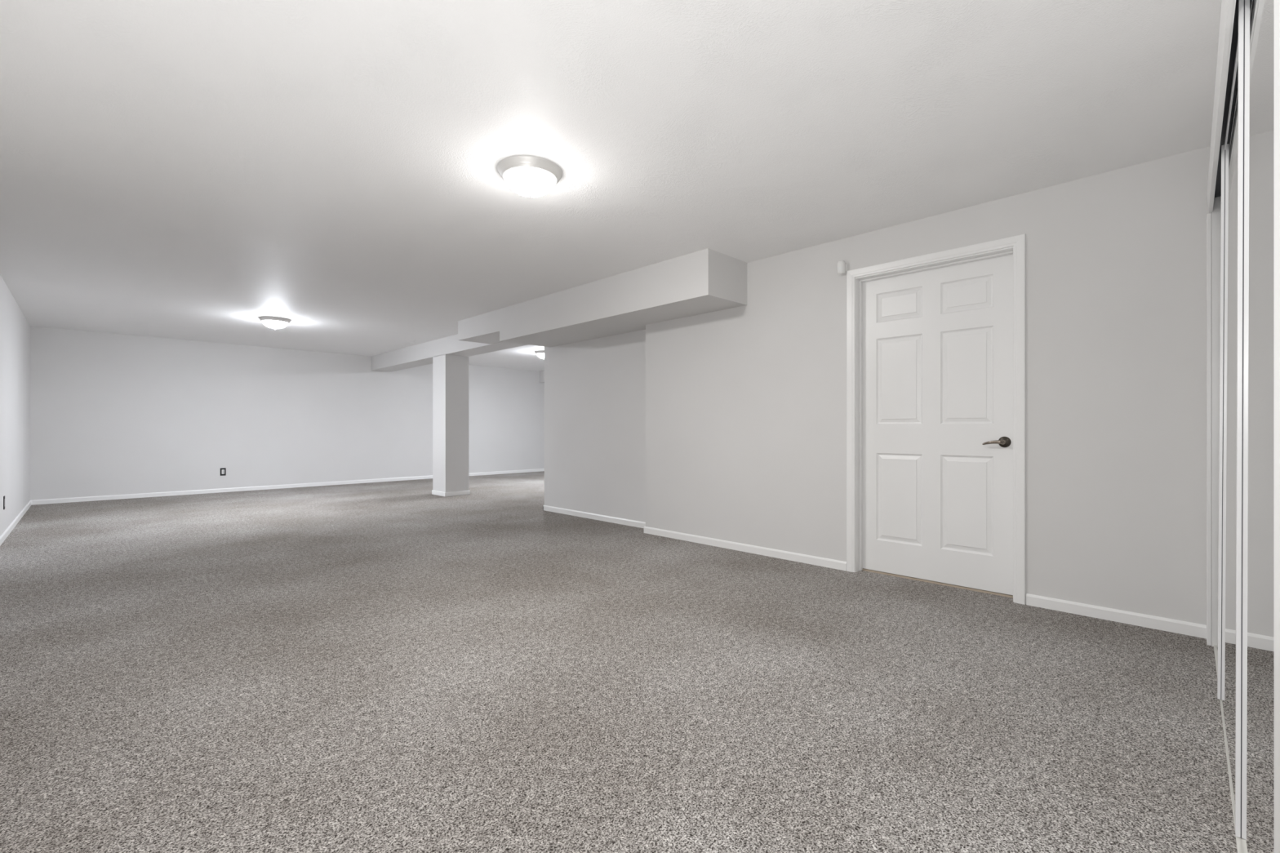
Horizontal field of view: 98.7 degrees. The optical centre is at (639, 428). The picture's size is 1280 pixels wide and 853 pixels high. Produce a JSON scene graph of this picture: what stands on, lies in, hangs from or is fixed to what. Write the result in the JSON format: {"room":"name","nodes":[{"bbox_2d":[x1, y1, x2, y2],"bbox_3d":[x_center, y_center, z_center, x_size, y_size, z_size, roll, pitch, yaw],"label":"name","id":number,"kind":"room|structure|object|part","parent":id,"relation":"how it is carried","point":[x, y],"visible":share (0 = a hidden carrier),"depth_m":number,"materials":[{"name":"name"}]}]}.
{"room":"finished basement","nodes":[
{"label":"finished basement","id":0,"kind":"room"},
{"bbox_2d":[0,274,30,536],"bbox_3d":[-3.594,-0.172,2.727,12.740,2.340,0.120,0,0,45],"label":"wall","id":1,"kind":"structure","parent":0,"point":[15,329],"depth_m":5.61,"materials":[{"name":"grey paint"}]},
{"bbox_2d":[3,495,4,509],"bbox_3d":[-5.757,0.670,4.977,0.071,0.118,0.008,0,0,45],"label":"wall outlet","id":2,"kind":"object","parent":1,"relation":"attached to","point":[4,495],"visible":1,"depth_m":4.96,"materials":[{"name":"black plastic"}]},
{"bbox_2d":[0,500,31,546],"bbox_3d":[-3.505,0.967,2.731,12.620,0.062,0.012,0,0,45],"label":"baseboard","id":3,"kind":"structure","parent":1,"relation":"attached to","point":[13,524],"depth_m":5.54,"materials":[{"name":"white paint"}]},
{"bbox_2d":[30,326,544,500],"bbox_3d":[-4.784,-0.172,10.465,0.120,2.340,9.150,0,0,45],"label":"wall","id":4,"kind":"structure","parent":0,"point":[111,414],"depth_m":8.72,"materials":[{"name":"grey paint"}]},
{"bbox_2d":[220,467,226,475],"bbox_3d":[-6.539,0.676,8.617,0.008,0.118,0.071,0,0,45],"label":"wall outlet","id":5,"kind":"object","parent":4,"relation":"attached to","point":[223,470],"visible":1,"depth_m":8.62,"materials":[{"name":"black plastic"}]},
{"bbox_2d":[31,468,544,505],"bbox_3d":[-4.738,0.967,10.418,0.012,0.062,9.150,0,0,45],"label":"baseboard","id":6,"kind":"structure","parent":4,"relation":"attached to","point":[366,481],"depth_m":8.75,"materials":[{"name":"white paint"}]},
{"bbox_2d":[544,329,645,522],"bbox_3d":[-0.457,-0.172,6.095,1.900,2.340,0.120,0,0,45],"label":"wall","id":7,"kind":"structure","parent":0,"point":[595,388],"depth_m":6.00,"materials":[{"name":"grey paint"}]},
{"bbox_2d":[542,505,645,528],"bbox_3d":[1.138,0.967,7.700,1.912,0.062,4.670,0,0,45],"label":"baseboard","id":8,"kind":"structure","parent":7,"relation":"attached to","point":[569,512],"depth_m":6.01,"materials":[{"name":"white paint"}]},
{"bbox_2d":[0,0,1222,371],"bbox_3d":[-0.319,-1.392,6.007,12.740,0.100,9.390,0,0,45],"label":"ceiling","id":9,"kind":"structure","parent":0,"point":[188,170],"depth_m":2.53,"materials":[{"name":"white paint"}]},
{"bbox_2d":[258,315,291,329],"bbox_3d":[-4.460,-1.275,6.714,0.332,0.134,0.332,0,0,45],"label":"ceiling light","id":10,"kind":"object","parent":9,"relation":"attached to","point":[276,322],"visible":1,"depth_m":6.62,"materials":[{"name":"white glass"}]},
{"bbox_2d":[371,333,528,371],"bbox_3d":[-2.991,-1.212,8.463,5.248,0.260,0.370,0,0,45],"label":"beam","id":11,"kind":"structure","parent":9,"relation":"attached to","point":[420,354],"depth_m":8.48,"materials":[{"name":"grey paint"}]},
{"bbox_2d":[497,155,562,197],"bbox_3d":[-0.573,-1.275,2.865,0.332,0.134,0.332,0,0,45],"label":"ceiling light","id":12,"kind":"object","parent":9,"relation":"attached to","point":[531,176],"visible":1,"depth_m":2.77,"materials":[{"name":"white glass"}]},
{"bbox_2d":[534,350,544,359],"bbox_3d":[-1.669,-1.275,9.580,0.332,0.134,0.332,0,0,45],"label":"ceiling light","id":13,"kind":"object","parent":9,"relation":"attached to","point":[540,353],"visible":0.57,"depth_m":9.47,"materials":[{"name":"white glass"}]},
{"bbox_2d":[457,248,746,346],"bbox_3d":[-0.642,-1.163,5.714,3.927,0.359,0.680,0,0,45],"label":"soffit","id":14,"kind":"structure","parent":9,"relation":"attached to","point":[708,280],"depth_m":4.88,"materials":[{"name":"grey paint"}]},
{"bbox_2d":[0,471,1237,852],"bbox_3d":[-0.319,1.048,6.007,12.740,0.100,9.390,0,0,45],"label":"floor","id":15,"kind":"structure","parent":0,"point":[394,666],"depth_m":2.06,"materials":[{"name":"carpet"}]},
{"bbox_2d":[432,354,468,492],"bbox_3d":[-2.873,-0.049,8.345,0.420,2.094,0.370,0,0,45],"label":"column","id":16,"kind":"structure","parent":15,"relation":"on","point":[450,372],"depth_m":8.20,"materials":[{"name":"grey paint"}]},
{"bbox_2d":[431,489,470,497],"bbox_3d":[-2.873,0.967,8.345,0.444,0.062,0.394,0,0,45],"label":"baseboard","id":17,"kind":"structure","parent":16,"relation":"attached to","point":[433,492],"depth_m":8.20,"materials":[{"name":"white paint"}]},
{"bbox_2d":[1213,644,1243,852],"bbox_3d":[1.655,0.994,1.508,0.049,0.008,2.798,0,0,45],"label":"door track","id":18,"kind":"object","parent":15,"relation":"on","point":[1238,840],"visible":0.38,"depth_m":1.58,"materials":[{"name":"white metal"}]},
{"bbox_2d":[1217,35,1238,812],"bbox_3d":[1.804,-0.022,1.679,0.030,2.020,0.948,0,0,45],"label":"mirror door","id":19,"kind":"structure","parent":18,"relation":"on","point":[1226,666],"depth_m":1.71,"materials":[{"name":"white"}]},
{"bbox_3d":[1.797,-1.022,1.669,0.002,0.020,0.924,0,0,45],"label":"rail","id":20,"kind":"part","parent":19,"relation":"part of","materials":[{"name":"white metal"}]},
{"bbox_2d":[1235,0,1274,852],"bbox_3d":[1.134,-0.033,1.003,0.026,2.042,0.952,0,0,45],"label":"mirror door","id":21,"kind":"structure","parent":18,"relation":"on","point":[1255,495],"depth_m":1.08,"materials":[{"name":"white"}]},
{"bbox_2d":[645,146,1210,625],"bbox_3d":[1.776,-0.172,3.745,4.580,2.340,0.290,0,0,45],"label":"wall","id":22,"kind":"structure","parent":0,"point":[746,405],"depth_m":3.04,"materials":[{"name":"grey paint"}]},
{"bbox_2d":[644,526,846,570],"bbox_3d":[0.745,0.967,4.561,1.993,0.062,0.012,0,0,45],"label":"baseboard","id":23,"kind":"structure","parent":22,"relation":"attached to","point":[813,560],"depth_m":4.39,"materials":[{"name":"white paint"}]},
{"bbox_2d":[836,260,848,274],"bbox_3d":[1.412,-1.128,3.851,0.059,0.090,0.075,0,0,45],"label":"sensor","id":24,"kind":"object","parent":22,"relation":"attached to","point":[842,267],"visible":1,"depth_m":3.83,"materials":[{"name":"white plastic"}]},
{"bbox_2d":[846,233,1025,604],"bbox_3d":[1.863,-0.054,3.530,1.040,2.104,0.141,0,0,45],"label":"door","id":25,"kind":"structure","parent":22,"relation":"in","point":[935,341],"depth_m":3.52,"materials":[{"name":"white paint"}]},
{"bbox_3d":[2.098,0.083,3.283,0.020,0.030,0.098,0,0,-42],"label":"lever","id":26,"kind":"part","parent":25,"relation":"part of","materials":[{"name":"silver metal"}]},
{"bbox_2d":[1026,593,1206,638],"bbox_3d":[2.443,0.967,2.865,0.711,0.062,0.012,0,0,45],"label":"baseboard","id":27,"kind":"structure","parent":22,"relation":"attached to","point":[1185,628],"depth_m":2.83,"materials":[{"name":"white paint"}]},
{"bbox_2d":[1211,212,1212,645],"bbox_3d":[2.221,-0.172,0.828,1.826,2.340,3.210,0,0,45],"label":"wall","id":28,"kind":"structure","parent":0,"point":[1211,212],"depth_m":2.52,"materials":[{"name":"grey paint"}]},
{"bbox_2d":[1206,0,1235,213],"bbox_3d":[1.629,-1.047,1.534,0.018,0.110,2.926,0,0,45],"label":"trim","id":29,"kind":"structure","parent":28,"relation":"attached to","point":[1228,6],"depth_m":1.64,"materials":[{"name":"white paint"}]},
{"bbox_2d":[1214,0,1238,197],"bbox_3d":[1.674,-1.051,1.490,0.106,0.026,2.798,0,0,45],"label":"door track","id":30,"kind":"object","parent":28,"relation":"attached to","point":[1235,29],"depth_m":1.72,"materials":[{"name":"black metal"}]},
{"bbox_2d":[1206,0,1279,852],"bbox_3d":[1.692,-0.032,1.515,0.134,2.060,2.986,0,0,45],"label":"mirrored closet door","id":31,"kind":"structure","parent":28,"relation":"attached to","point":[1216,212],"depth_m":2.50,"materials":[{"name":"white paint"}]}
]}

